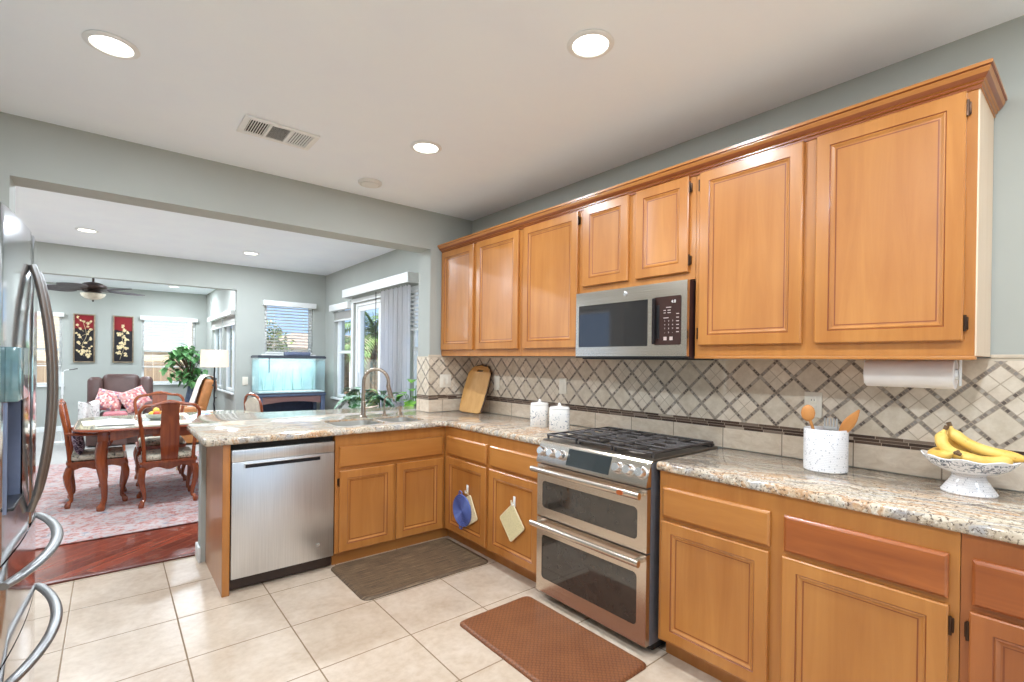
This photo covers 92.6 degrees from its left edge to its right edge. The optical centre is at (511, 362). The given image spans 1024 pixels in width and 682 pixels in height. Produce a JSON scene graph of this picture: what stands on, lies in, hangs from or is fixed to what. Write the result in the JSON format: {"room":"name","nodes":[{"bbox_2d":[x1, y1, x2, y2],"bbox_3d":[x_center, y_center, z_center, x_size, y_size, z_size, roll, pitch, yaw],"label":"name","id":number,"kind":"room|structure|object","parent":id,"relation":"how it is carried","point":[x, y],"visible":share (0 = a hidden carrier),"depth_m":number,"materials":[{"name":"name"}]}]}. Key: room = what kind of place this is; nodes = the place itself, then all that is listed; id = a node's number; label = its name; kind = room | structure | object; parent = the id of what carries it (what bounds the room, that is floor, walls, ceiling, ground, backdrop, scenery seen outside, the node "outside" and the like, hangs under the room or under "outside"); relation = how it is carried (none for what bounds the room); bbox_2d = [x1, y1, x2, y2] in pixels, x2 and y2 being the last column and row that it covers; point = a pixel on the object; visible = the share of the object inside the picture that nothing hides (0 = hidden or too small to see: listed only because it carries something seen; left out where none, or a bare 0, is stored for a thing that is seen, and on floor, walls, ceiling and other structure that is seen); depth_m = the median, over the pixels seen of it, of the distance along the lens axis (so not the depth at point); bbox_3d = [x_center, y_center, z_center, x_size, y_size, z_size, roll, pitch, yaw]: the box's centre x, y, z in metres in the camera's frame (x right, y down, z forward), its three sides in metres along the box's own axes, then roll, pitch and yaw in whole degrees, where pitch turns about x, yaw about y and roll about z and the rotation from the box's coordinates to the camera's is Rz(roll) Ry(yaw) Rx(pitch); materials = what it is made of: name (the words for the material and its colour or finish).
{"room":"kitchen","nodes":[
{"label":"kitchen","id":0,"kind":"room"},
{"bbox_2d":[36,282,206,426],"bbox_3d":[-8.122,-0.098,8.948,4.400,2.679,0.140,1,0,-39],"label":"wall","id":1,"kind":"structure","parent":0,"point":[154,303],"depth_m":9.24,"materials":[{"name":"paint"}]},
{"bbox_2d":[37,317,64,386],"bbox_3d":[-8.514,-0.226,8.576,1.000,1.308,0.135,1,0,-39],"label":"window","id":2,"kind":"structure","parent":1,"relation":"in","point":[60,318],"depth_m":8.87,"materials":[{"name":"white plastic"}]},
{"bbox_2d":[73,313,94,362],"bbox_3d":[-7.890,-0.454,9.023,0.308,0.895,0.030,1,0,-39],"label":"framed picture","id":3,"kind":"object","parent":1,"relation":"attached to","point":[83,324],"visible":1,"depth_m":9.02,"materials":[{"name":"black paper"}]},
{"bbox_2d":[112,315,133,362],"bbox_3d":[-7.454,-0.449,9.380,0.315,0.895,0.030,1,0,-39],"label":"framed picture","id":4,"kind":"object","parent":1,"relation":"attached to","point":[123,326],"visible":1,"depth_m":9.38,"materials":[{"name":"black paper"}]},
{"bbox_2d":[141,320,194,384],"bbox_3d":[-6.926,-0.221,9.880,0.970,1.328,0.135,1,0,-39],"label":"window","id":5,"kind":"structure","parent":1,"relation":"in","point":[193,341],"depth_m":9.76,"materials":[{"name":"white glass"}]},
{"bbox_2d":[140,316,197,366],"bbox_3d":[-6.890,-0.409,9.838,0.950,1.005,0.109,1,0,-39],"label":"window blind","id":6,"kind":"object","parent":5,"relation":"attached to","point":[158,319],"visible":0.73,"depth_m":9.79,"materials":[{"name":"white plastic"}]},
{"bbox_2d":[37,242,325,409],"bbox_3d":[-4.610,-0.046,6.411,4.210,2.679,0.120,1,0,-39],"label":"wall","id":7,"kind":"structure","parent":0,"point":[251,286],"depth_m":6.93,"materials":[{"name":"paint"}]},
{"bbox_2d":[261,305,315,355],"bbox_3d":[-3.371,-0.489,7.386,0.765,0.788,0.135,1,0,-39],"label":"window","id":8,"kind":"structure","parent":7,"relation":"in","point":[309,344],"depth_m":7.28,"materials":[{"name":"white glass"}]},
{"bbox_2d":[263,300,316,353],"bbox_3d":[-3.337,-0.522,7.345,0.745,0.775,0.108,1,0,-39],"label":"window blind","id":9,"kind":"object","parent":8,"relation":"attached to","point":[267,303],"visible":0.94,"depth_m":7.34,"materials":[{"name":"white plastic"}]},
{"bbox_2d":[198,442,205,562],"bbox_3d":[-1.462,0.904,3.855,1.695,0.874,0.125,1,0,-39],"label":"wall","id":10,"kind":"structure","parent":0,"point":[202,449],"depth_m":3.28,"materials":[{"name":"paint"}]},
{"bbox_2d":[206,289,234,410],"bbox_3d":[-5.125,-0.061,8.789,0.130,2.679,4.210,1,0,-39],"label":"wall","id":11,"kind":"structure","parent":0,"point":[219,301],"depth_m":8.96,"materials":[{"name":"paint"}]},
{"bbox_2d":[220,314,234,394],"bbox_3d":[-4.787,-0.160,8.327,0.135,1.348,1.130,1,0,-39],"label":"window","id":12,"kind":"structure","parent":11,"relation":"in","point":[228,387],"depth_m":8.49,"materials":[{"name":"white plastic"}]},
{"bbox_2d":[218,309,234,326],"bbox_3d":[-4.822,-0.743,8.291,0.108,0.235,1.110,1,0,-39],"label":"window blind","id":13,"kind":"object","parent":12,"relation":"attached to","point":[229,321],"visible":0.83,"depth_m":8.20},
{"bbox_2d":[0,112,471,495],"bbox_3d":[-2.043,-0.004,3.363,4.110,2.679,0.210,1,0,-39],"label":"wall","id":14,"kind":"structure","parent":0,"point":[34,154],"depth_m":3.27,"materials":[{"name":"paint"}]},
{"bbox_2d":[34,431,721,681],"bbox_3d":[-3.069,1.371,3.581,5.420,0.104,14.800,1,0,-39],"label":"floor","id":15,"kind":"structure","parent":0,"point":[168,621],"depth_m":2.52,"materials":[{"name":"tile"}]},
{"bbox_2d":[0,202,63,681],"bbox_3d":[-1.895,0.455,1.426,0.868,1.780,0.910,1,0,-39],"label":"refrigerator","id":16,"kind":"object","parent":15,"relation":"on","point":[22,285],"visible":1,"depth_m":1.50,"materials":[{"name":"metal"}]},
{"bbox_2d":[103,411,127,450],"bbox_3d":[-5.772,0.994,7.114,0.280,0.555,0.340,1,0,-39],"label":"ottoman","id":17,"kind":"object","parent":15,"relation":"on","point":[122,442],"visible":0.37,"depth_m":7.04,"materials":[{"name":"fabric"}]},
{"bbox_2d":[35,451,198,548],"bbox_3d":[-4.085,1.296,5.158,2.650,0.008,3.570,1,0,-39],"label":"area rug","id":18,"kind":"object","parent":15,"relation":"on","point":[168,503],"visible":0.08,"depth_m":4.46,"materials":[{"name":"pink carpet"}]},
{"bbox_2d":[58,399,129,508],"bbox_3d":[-3.936,0.811,4.614,0.513,0.966,0.509,1,0,-39],"label":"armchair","id":19,"kind":"object","parent":18,"relation":"on","point":[117,456],"visible":0.85,"depth_m":4.45,"materials":[{"name":"wood"}]},
{"bbox_2d":[71,431,84,454],"bbox_3d":[-4.022,0.723,4.536,0.095,0.230,0.339,1,0,-39],"label":"throw pillow","id":20,"kind":"object","parent":19,"relation":"on","point":[78,442],"visible":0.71,"depth_m":4.43,"materials":[{"name":"purple fabric"}]},
{"bbox_2d":[71,446,123,460],"bbox_3d":[-3.917,0.859,4.631,0.375,0.051,0.390,1,0,-39],"label":"seat cushion","id":21,"kind":"object","parent":19,"relation":"on","point":[114,453],"depth_m":4.55,"materials":[{"name":"fabric"}]},
{"bbox_2d":[133,391,186,485],"bbox_3d":[-3.898,0.809,5.433,0.482,0.966,0.513,1,0,-39],"label":"dining chair","id":22,"kind":"object","parent":18,"relation":"on","point":[153,442],"visible":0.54,"depth_m":5.43,"materials":[{"name":"wood"}]},
{"bbox_2d":[138,436,183,445],"bbox_3d":[-3.882,0.857,5.413,0.390,0.051,0.375,1,0,-39],"label":"seat cushion","id":23,"kind":"object","parent":22,"relation":"on","point":[154,440],"depth_m":5.30,"materials":[{"name":"fabric"}]},
{"bbox_2d":[72,410,252,511],"bbox_3d":[-3.478,0.935,5.050,1.555,0.726,1.200,1,0,-39],"label":"dining table","id":24,"kind":"object","parent":18,"relation":"on","point":[117,432],"visible":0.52,"depth_m":4.34,"materials":[{"name":"brown wood"}]},
{"bbox_2d":[81,420,98,425],"bbox_3d":[-3.877,0.566,4.653,0.320,0.004,0.440,1,0,-43],"label":"placemat","id":25,"kind":"object","parent":24,"relation":"on","point":[84,423],"visible":0.43,"depth_m":4.54,"materials":[{"name":"beige fabric"}]},
{"bbox_2d":[93,419,137,425],"bbox_3d":[-3.731,0.546,4.617,0.340,0.039,0.460,1,0,-39],"label":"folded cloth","id":26,"kind":"object","parent":25,"relation":"on","point":[104,422],"visible":0.98,"depth_m":4.54,"materials":[{"name":"white fabric"}]},
{"bbox_2d":[135,400,200,508],"bbox_3d":[-3.275,0.819,4.654,0.482,0.966,0.513,1,0,-39],"label":"dining chair","id":27,"kind":"object","parent":18,"relation":"on","point":[170,455],"visible":0.94,"depth_m":4.50,"materials":[{"name":"wood"}]},
{"bbox_2d":[141,446,191,460],"bbox_3d":[-3.292,0.866,4.675,0.390,0.051,0.375,1,0,-39],"label":"seat cushion","id":28,"kind":"object","parent":27,"relation":"on","point":[184,452],"depth_m":4.54,"materials":[{"name":"fabric"}]},
{"bbox_2d":[244,393,262,412],"bbox_3d":[-3.147,0.839,6.286,0.400,0.922,0.461,1,0,31],"label":"chair","id":29,"kind":"object","parent":18,"relation":"on","point":[252,404],"visible":0.34,"depth_m":6.11,"materials":[{"name":"beige fabric"}]},
{"bbox_3d":[-3.956,0.967,6.179,0.540,0.645,0.450,1,0,-39],"label":"side table","id":30,"kind":"object","parent":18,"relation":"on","visible":0},
{"bbox_2d":[200,349,228,410],"bbox_3d":[-3.771,0.238,6.198,0.316,0.816,0.316,1,0,-39],"label":"table lamp","id":31,"kind":"object","parent":30,"relation":"on","point":[214,358],"visible":0.88,"depth_m":6.08,"materials":[{"name":"white fabric"}]},
{"bbox_2d":[43,552,194,585],"bbox_3d":[-2.545,1.325,3.117,0.900,0.012,0.040,1,0,-39],"label":"trim","id":32,"kind":"structure","parent":15,"relation":"on","point":[189,554],"depth_m":3.12,"materials":[{"name":"brown wood"}]},
{"bbox_2d":[85,374,152,446],"bbox_3d":[-6.232,0.718,7.803,0.940,1.062,0.894,1,0,-39],"label":"loveseat","id":33,"kind":"object","parent":15,"relation":"on","point":[122,383],"visible":0.37,"depth_m":7.85,"materials":[{"name":"brown leather"}]},
{"bbox_2d":[78,400,99,419],"bbox_3d":[-6.311,0.799,7.299,0.240,0.454,0.362,1,0,-39],"label":"pillow","id":34,"kind":"object","parent":33,"relation":"on","point":[85,410],"visible":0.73,"depth_m":7.20,"materials":[{"name":"white fabric"}]},
{"bbox_2d":[95,388,121,410],"bbox_3d":[-6.310,0.593,7.663,0.426,0.394,0.208,1,0,-32],"label":"throw pillow","id":35,"kind":"object","parent":33,"relation":"on","point":[108,399],"visible":0.82,"depth_m":7.62,"materials":[{"name":"pink fabric"}]},
{"bbox_2d":[99,410,142,416],"bbox_3d":[-6.153,0.873,7.705,0.540,0.185,0.640,1,0,-39],"label":"seat cushion","id":36,"kind":"object","parent":33,"relation":"on","point":[132,413],"depth_m":7.57,"materials":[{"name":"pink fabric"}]},
{"bbox_2d":[102,374,139,409],"bbox_3d":[-6.402,0.476,8.013,0.480,0.585,0.309,1,0,-39],"label":"cushion","id":37,"kind":"object","parent":33,"relation":"on","point":[122,383],"depth_m":7.93,"materials":[{"name":"pink fabric"}]},
{"bbox_2d":[116,385,151,412],"bbox_3d":[-6.018,0.581,7.812,0.218,0.438,0.466,1,0,38],"label":"throw pillow","id":38,"kind":"object","parent":33,"relation":"on","point":[127,398],"visible":0.8,"depth_m":7.76,"materials":[{"name":"pink fabric"}]},
{"bbox_2d":[159,343,207,401],"bbox_3d":[-6.049,0.454,9.061,0.808,1.615,0.763,1,0,-39],"label":"leafy plant","id":39,"kind":"object","parent":15,"relation":"on","point":[191,375],"visible":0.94,"depth_m":8.98,"materials":[{"name":"green plant"}]},
{"bbox_2d":[179,378,213,442],"bbox_3d":[-5.205,0.753,7.841,0.677,0.996,0.690,1,0,-39],"label":"armchair","id":40,"kind":"object","parent":15,"relation":"on","point":[202,399],"visible":0.18,"depth_m":7.75,"materials":[{"name":"leather"}]},
{"bbox_2d":[205,445,230,596],"bbox_3d":[-1.841,0.903,3.050,0.038,0.874,0.637,1,0,-39],"label":"end panel","id":41,"kind":"object","parent":15,"relation":"on","point":[217,537],"visible":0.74,"depth_m":2.90,"materials":[{"name":"brown wood"}]},
{"bbox_2d":[229,436,333,589],"bbox_3d":[-1.584,0.908,3.244,0.591,0.868,0.634,1,0,-39],"label":"dishwasher","id":42,"kind":"object","parent":15,"relation":"on","point":[282,491],"visible":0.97,"depth_m":2.99,"materials":[{"name":"metal"}]},
{"bbox_2d":[251,393,325,411],"bbox_3d":[-3.190,0.873,6.981,0.900,0.872,0.440,1,0,-39],"label":"stand","id":43,"kind":"object","parent":15,"relation":"on","point":[288,402],"visible":0.26,"depth_m":7.03,"materials":[{"name":"brown wood"}]},
{"bbox_2d":[250,352,325,394],"bbox_3d":[-3.181,0.141,6.978,0.896,0.592,0.436,1,0,-39],"label":"aquarium","id":44,"kind":"object","parent":43,"relation":"on","point":[283,375],"visible":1,"depth_m":7.04,"materials":[{"name":"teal glass"}]},
{"bbox_2d":[259,368,267,390],"bbox_3d":[-3.454,0.204,6.806,0.063,0.402,0.121,1,0,24],"label":"plant","id":45,"kind":"object","parent":44,"relation":"on","point":[259,368],"depth_m":6.79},
{"bbox_2d":[331,426,447,564],"bbox_3d":[-1.005,0.910,3.732,0.903,0.874,0.635,1,0,-39],"label":"base cabinet","id":46,"kind":"object","parent":15,"relation":"on","point":[389,485],"visible":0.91,"depth_m":3.44,"materials":[{"name":"brown wood"}]},
{"bbox_2d":[331,538,487,600],"bbox_3d":[-0.671,1.346,3.267,0.897,0.014,0.577,1,0,-39],"label":"floor mat","id":47,"kind":"object","parent":15,"relation":"on","point":[383,574],"visible":1,"depth_m":3.20,"materials":[{"name":"brown fabric"}]},
{"bbox_2d":[444,426,539,581],"bbox_3d":[0.049,0.924,3.527,0.635,0.874,1.152,1,0,-39],"label":"base cabinet","id":48,"kind":"object","parent":15,"relation":"on","point":[494,469],"visible":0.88,"depth_m":3.25,"materials":[{"name":"brown wood"}]},
{"bbox_2d":[187,406,600,446],"bbox_3d":[-0.972,0.454,3.546,2.195,0.039,2.495,1,0,-39],"label":"countertop","id":49,"kind":"structure","parent":48,"relation":"on","point":[210,430],"depth_m":3.45,"materials":[{"name":"stone"}]},
{"bbox_2d":[328,417,417,425],"bbox_3d":[-1.023,0.550,3.671,0.682,0.206,0.377,1,0,-39],"label":"sink","id":50,"kind":"object","parent":49,"relation":"in","point":[401,419],"visible":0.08,"depth_m":3.78,"materials":[{"name":"metal"}]},
{"bbox_2d":[359,368,393,416],"bbox_3d":[-1.081,0.235,3.909,0.265,0.394,0.065,1,0,-12],"label":"kitchen faucet","id":51,"kind":"object","parent":49,"relation":"on","point":[389,391],"visible":1,"depth_m":3.88,"materials":[{"name":"silver metal"}]},
{"bbox_2d":[459,364,491,413],"bbox_3d":[-0.315,0.228,4.325,0.288,0.428,0.163,1,0,39],"label":"cutting board","id":52,"kind":"object","parent":49,"relation":"on","point":[476,388],"visible":1,"depth_m":4.31,"materials":[{"name":"brown wood"}]},
{"bbox_2d":[530,399,548,426],"bbox_3d":[0.195,0.352,3.477,0.128,0.193,0.128,1,0,6],"label":"canister","id":53,"kind":"object","parent":49,"relation":"on","point":[539,410],"visible":1,"depth_m":3.42,"materials":[{"name":"white ceramic"}]},
{"bbox_2d":[549,403,569,430],"bbox_3d":[0.319,0.360,3.288,0.136,0.183,0.136,1,0,6],"label":"canister","id":54,"kind":"object","parent":49,"relation":"on","point":[559,415],"visible":0.99,"depth_m":3.22,"materials":[{"name":"white ceramic"}]},
{"bbox_3d":[0.007,0.875,3.073,0.026,0.066,0.020,1,0,-39],"label":"hook","id":55,"kind":"object","parent":48,"relation":"attached to","visible":0},
{"bbox_2d":[500,500,523,541],"bbox_3d":[-0.003,0.996,3.082,0.014,0.265,0.238,1,0,-39],"label":"pot holder","id":56,"kind":"object","parent":55,"relation":"hanging from","point":[510,519],"visible":1,"depth_m":3.08,"materials":[{"name":"beige fabric"}]},
{"bbox_3d":[-0.326,0.903,3.478,0.026,0.066,0.020,1,0,-39],"label":"hook","id":57,"kind":"object","parent":48,"relation":"attached to","visible":0},
{"bbox_2d":[453,490,470,528],"bbox_3d":[-0.360,1.058,3.503,0.011,0.278,0.228,1,0,-39],"label":"pot holder","id":58,"kind":"object","parent":57,"relation":"hanging from","point":[461,506],"visible":1,"depth_m":3.50,"materials":[{"name":"blue fabric"}]},
{"bbox_2d":[460,596,645,681],"bbox_3d":[0.168,1.358,2.379,0.488,0.016,0.835,1,0,-39],"label":"floor mat","id":59,"kind":"object","parent":15,"relation":"on","point":[541,643],"visible":1,"depth_m":2.33,"materials":[{"name":"brown rubber"}]},
{"bbox_2d":[529,426,718,649],"bbox_3d":[0.617,0.895,2.745,0.740,0.950,0.755,1,0,-39],"label":"range","id":60,"kind":"object","parent":15,"relation":"on","point":[597,524],"visible":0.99,"depth_m":2.49,"materials":[{"name":"metal"}]},
{"bbox_2d":[543,429,717,461],"bbox_3d":[0.652,0.451,2.768,0.603,0.028,0.753,1,0,-39],"label":"cooktop","id":61,"kind":"object","parent":60,"relation":"in","point":[623,445],"depth_m":2.63,"materials":[{"name":"metal"}]},
{"bbox_2d":[658,470,961,681],"bbox_3d":[1.247,0.944,2.068,0.635,0.874,1.042,1,0,-39],"label":"base cabinet","id":62,"kind":"object","parent":15,"relation":"on","point":[755,586],"visible":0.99,"depth_m":1.80,"materials":[{"name":"brown wood"}]},
{"bbox_2d":[656,448,1023,545],"bbox_3d":[1.532,0.491,1.726,0.634,0.039,1.953,1,0,-39],"label":"countertop","id":63,"kind":"structure","parent":62,"relation":"on","point":[913,499],"depth_m":1.80,"materials":[{"name":"stone"}]},
{"bbox_2d":[803,426,848,473],"bbox_3d":[1.368,0.377,2.135,0.167,0.182,0.167,1,0,-39],"label":"utensil crock","id":64,"kind":"object","parent":63,"relation":"on","point":[824,451],"visible":0.93,"depth_m":2.07,"materials":[{"name":"ceramic"}]},
{"bbox_2d":[801,405,814,428],"bbox_3d":[1.320,0.316,2.130,0.109,0.265,0.025,1,0,10],"label":"wooden spoon","id":65,"kind":"object","parent":64,"relation":"in","point":[807,412],"visible":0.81,"depth_m":2.13,"materials":[{"name":"brown wood"}]},
{"bbox_2d":[838,410,859,432],"bbox_3d":[1.393,0.322,2.095,0.017,0.258,0.165,1,0,-35],"label":"wooden spatula","id":66,"kind":"object","parent":64,"relation":"in","point":[850,421],"visible":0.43,"depth_m":2.05,"materials":[{"name":"brown wood"}]},
{"bbox_2d":[920,450,1022,497],"bbox_3d":[1.668,0.405,1.786,0.263,0.136,0.263,1,0,-17],"label":"pedestal bowl","id":67,"kind":"object","parent":63,"relation":"on","point":[967,478],"visible":0.84,"depth_m":1.73,"materials":[{"name":"ceramic"}]},
{"bbox_2d":[927,447,959,458],"bbox_3d":[1.597,0.336,1.820,0.076,0.053,0.167,1,0,30],"label":"banana","id":68,"kind":"object","parent":67,"relation":"in","point":[935,451],"visible":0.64,"depth_m":1.78,"materials":[{"name":"yellow food"}]},
{"bbox_2d":[934,425,971,458],"bbox_3d":[1.620,0.296,1.770,0.056,0.127,0.158,1,0,-18],"label":"banana","id":69,"kind":"object","parent":67,"relation":"in","point":[941,439],"visible":0.66,"depth_m":1.81,"materials":[{"name":"yellow food"}]},
{"bbox_2d":[955,451,1012,463],"bbox_3d":[1.656,0.338,1.703,0.180,0.051,0.048,1,0,11],"label":"banana","id":70,"kind":"object","parent":67,"relation":"in","point":[970,457],"visible":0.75,"depth_m":1.69,"materials":[{"name":"yellow food"}]},
{"bbox_2d":[946,422,1023,462],"bbox_3d":[1.694,0.283,1.747,0.040,0.123,0.228,1,0,-34],"label":"banana","id":71,"kind":"object","parent":67,"relation":"in","point":[958,437],"visible":0.94,"depth_m":1.75,"materials":[{"name":"yellow food"}]},
{"bbox_2d":[959,533,1023,681],"bbox_3d":[1.862,0.954,1.318,0.635,0.874,0.894,1,0,-39],"label":"base cabinet","id":72,"kind":"object","parent":15,"relation":"on","point":[992,571],"visible":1,"depth_m":1.41,"materials":[{"name":"brown wood"}]},
{"bbox_3d":[-1.559,0.996,5.071,0.240,0.681,0.245,1,0,-39],"label":"plant stand","id":73,"kind":"object","parent":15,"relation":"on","visible":0},
{"bbox_2d":[334,387,394,408],"bbox_3d":[-1.537,0.456,5.087,0.585,0.398,0.625,1,0,-39],"label":"variegated plant","id":74,"kind":"object","parent":73,"relation":"on","point":[352,396],"visible":0.62,"depth_m":5.06,"materials":[{"name":"green plant"}]},
{"bbox_3d":[-1.049,1.012,5.127,0.240,0.661,0.245,1,0,-39],"label":"plant stand","id":75,"kind":"object","parent":15,"relation":"on","visible":0},
{"bbox_2d":[392,379,416,406],"bbox_3d":[-1.059,0.423,5.149,0.457,0.515,0.512,1,0,-39],"label":"houseplant","id":76,"kind":"object","parent":75,"relation":"on","point":[409,402],"visible":0.37,"depth_m":5.06,"materials":[{"name":"green plant"}]},
{"bbox_2d":[0,0,1023,294],"bbox_3d":[-2.981,-1.416,3.647,5.600,0.120,14.950,1,0,-39],"label":"ceiling","id":77,"kind":"structure","parent":0,"point":[515,118],"depth_m":2.30,"materials":[{"name":"paint"}]},
{"bbox_2d":[46,278,144,301],"bbox_3d":[-6.084,-1.143,7.086,1.255,0.524,1.221,1,0,-39],"label":"ceiling fan","id":78,"kind":"object","parent":77,"relation":"hanging from","point":[92,290],"visible":0.92,"depth_m":6.96,"materials":[{"name":"brown metal"}]},
{"bbox_2d":[81,30,139,59],"bbox_3d":[-1.679,-1.329,2.052,0.192,0.009,0.192,1,0,-39],"label":"recessed light","id":79,"kind":"object","parent":77,"relation":"in","point":[109,44],"visible":1,"depth_m":2.04,"materials":[{"name":"white plastic"}]},
{"bbox_2d":[236,114,319,150],"bbox_3d":[-1.350,-1.327,2.833,0.394,0.011,0.240,1,0,-39],"label":"ceiling vent","id":80,"kind":"object","parent":77,"relation":"in","point":[250,125],"visible":1,"depth_m":2.82,"materials":[{"name":"white metal"}]},
{"bbox_2d":[358,178,381,187],"bbox_3d":[-1.047,-1.319,3.605,0.170,0.026,0.170,1,0,-39],"label":"smoke detector","id":81,"kind":"object","parent":77,"relation":"attached to","point":[365,182],"visible":1,"depth_m":3.57,"materials":[{"name":"plastic"}]},
{"bbox_2d":[410,140,441,154],"bbox_3d":[-0.528,-1.318,3.001,0.192,0.009,0.192,1,0,-39],"label":"recessed light","id":82,"kind":"object","parent":77,"relation":"in","point":[421,146],"visible":1,"depth_m":3.00,"materials":[{"name":"white plastic"}]},
{"bbox_2d":[567,29,613,58],"bbox_3d":[0.323,-1.304,2.009,0.192,0.009,0.192,1,0,-39],"label":"recessed light","id":83,"kind":"object","parent":77,"relation":"in","point":[588,43],"visible":1,"depth_m":2.00,"materials":[{"name":"white plastic"}]},
{"bbox_2d":[325,15,1023,492],"bbox_3d":[0.413,0.025,3.736,0.160,2.679,10.650,1,0,-39],"label":"wall","id":84,"kind":"structure","parent":0,"point":[1004,42],"depth_m":2.13,"materials":[{"name":"paint"}]},
{"bbox_2d":[330,309,350,401],"bbox_3d":[-2.449,-0.142,7.149,0.135,1.378,0.760,1,0,-39],"label":"window","id":85,"kind":"structure","parent":84,"relation":"in","point":[340,352],"depth_m":7.40,"materials":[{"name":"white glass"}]},
{"bbox_2d":[329,301,351,321],"bbox_3d":[-2.482,-0.736,7.113,0.108,0.245,0.740,1,0,-39],"label":"window blind","id":86,"kind":"object","parent":85,"relation":"attached to","point":[343,315],"visible":0.85,"depth_m":7.07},
{"bbox_2d":[350,293,380,407],"bbox_3d":[-1.681,0.230,6.250,0.144,2.200,1.650,1,0,-39],"label":"door","id":87,"kind":"structure","parent":84,"relation":"in","point":[361,307],"depth_m":6.76,"materials":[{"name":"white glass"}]},
{"bbox_2d":[342,272,418,406],"bbox_3d":[-1.699,0.153,6.070,0.139,2.295,1.935,1,0,-39],"label":"vertical blind","id":88,"kind":"object","parent":84,"relation":"attached to","point":[396,302],"visible":0.75,"depth_m":5.64,"materials":[{"name":"fabric"}]},
{"bbox_2d":[412,290,418,404],"bbox_3d":[-0.929,-0.142,5.297,0.135,1.428,0.750,1,0,-39],"label":"window","id":89,"kind":"structure","parent":84,"relation":"in","point":[415,333],"depth_m":5.55,"materials":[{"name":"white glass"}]},
{"bbox_2d":[441,229,547,356],"bbox_3d":[-0.162,-0.521,4.038,0.336,0.935,1.103,1,0,-39],"label":"upper cabinet","id":90,"kind":"object","parent":84,"relation":"attached to","point":[481,285],"visible":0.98,"depth_m":3.86,"materials":[{"name":"brown wood"}]},
{"bbox_2d":[437,58,1007,252],"bbox_3d":[0.601,-0.986,3.087,0.368,0.066,3.530,1,0,-39],"label":"crown molding","id":91,"kind":"structure","parent":90,"relation":"attached to","point":[984,75],"depth_m":2.08,"materials":[{"name":"brown wood"}]},
{"bbox_2d":[522,211,581,356],"bbox_3d":[0.370,-0.512,3.390,0.336,0.935,0.570,1,0,-39],"label":"upper cabinet","id":92,"kind":"object","parent":84,"relation":"attached to","point":[552,249],"visible":0.6,"depth_m":3.27,"materials":[{"name":"brown wood"}]},
{"bbox_2d":[581,176,696,292],"bbox_3d":[0.800,-0.700,2.868,0.336,0.545,0.776,1,0,-39],"label":"upper cabinet","id":93,"kind":"object","parent":84,"relation":"attached to","point":[648,236],"visible":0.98,"depth_m":2.70,"materials":[{"name":"brown wood"}]},
{"bbox_2d":[576,279,713,359],"bbox_3d":[0.773,-0.221,2.851,0.390,0.405,0.755,1,0,-39],"label":"microwave","id":94,"kind":"object","parent":93,"relation":"attached to","point":[656,321],"visible":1,"depth_m":2.67,"materials":[{"name":"metal"}]},
{"bbox_2d":[416,356,1023,491],"bbox_3d":[0.763,0.212,2.829,0.448,0.490,4.600,1,0,-39],"label":"backsplash","id":95,"kind":"structure","parent":84,"relation":"attached to","point":[755,405],"depth_m":2.53,"materials":[{"name":"tile"}]},
{"bbox_2d":[804,392,821,417],"bbox_3d":[1.439,0.200,2.338,0.009,0.120,0.076,1,0,-39],"label":"wall outlet","id":96,"kind":"object","parent":84,"relation":"attached to","point":[814,399],"visible":0.73,"depth_m":2.33,"materials":[{"name":"plastic"}]},
{"bbox_2d":[694,88,993,359],"bbox_3d":[1.375,-0.489,2.165,0.336,0.949,1.040,1,0,-39],"label":"upper cabinet","id":97,"kind":"object","parent":84,"relation":"attached to","point":[872,239],"visible":1,"depth_m":1.93,"materials":[{"name":"brown wood"}]},
{"bbox_2d":[863,359,961,388],"bbox_3d":[1.578,0.037,1.938,0.112,0.122,0.301,1,0,-39],"label":"paper towel roll","id":98,"kind":"object","parent":97,"relation":"attached to","point":[937,374],"visible":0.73,"depth_m":1.90,"materials":[{"name":"white paper"}]},
{"label":"outside","id":99,"kind":"structure","parent":0,"visible":0},
{"bbox_3d":[-2.500,1.533,10.907,70.000,0.140,80.000,1,0,-39],"label":"ground","id":100,"kind":"structure","parent":99,"visible":0},
{"bbox_2d":[37,361,185,382],"bbox_3d":[-11.286,0.647,10.469,7.941,1.420,0.110,1,0,-39],"label":"wooden fence","id":101,"kind":"object","parent":100,"relation":"on","point":[41,370],"visible":0.06,"depth_m":12.24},
{"bbox_2d":[37,316,192,380],"bbox_3d":[-15.023,-1.682,14.298,9.700,5.960,7.600,1,0,-39],"label":"neighbor house","id":102,"kind":"structure","parent":100,"relation":"on","point":[151,325],"depth_m":13.93,"materials":[{"name":"beige paint"}]},
{"bbox_2d":[231,318,288,351],"bbox_3d":[-6.047,0.176,11.723,1.290,2.492,1.252,1,0,-39],"label":"tree","id":103,"kind":"object","parent":100,"relation":"on","point":[275,337],"visible":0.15,"depth_m":11.80,"materials":[{"name":"green plant"}]},
{"bbox_2d":[267,333,370,390],"bbox_3d":[-8.830,-0.045,25.097,8.600,2.760,6.800,1,0,-39],"label":"neighbor house","id":104,"kind":"structure","parent":100,"relation":"on","point":[305,342],"depth_m":22.05,"materials":[{"name":"white paint"}]},
{"bbox_2d":[344,335,370,394],"bbox_3d":[-4.242,0.361,12.415,2.310,2.151,2.198,1,0,-39],"label":"palm","id":105,"kind":"object","parent":100,"relation":"on","point":[348,346],"visible":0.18,"depth_m":12.28,"materials":[{"name":"green plant"}]},
{"bbox_2d":[345,311,378,404],"bbox_3d":[-2.932,0.184,10.216,2.075,2.552,2.273,1,0,39],"label":"palm","id":106,"kind":"object","parent":100,"relation":"on","point":[371,331],"visible":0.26,"depth_m":10.01,"materials":[{"name":"green plant"}]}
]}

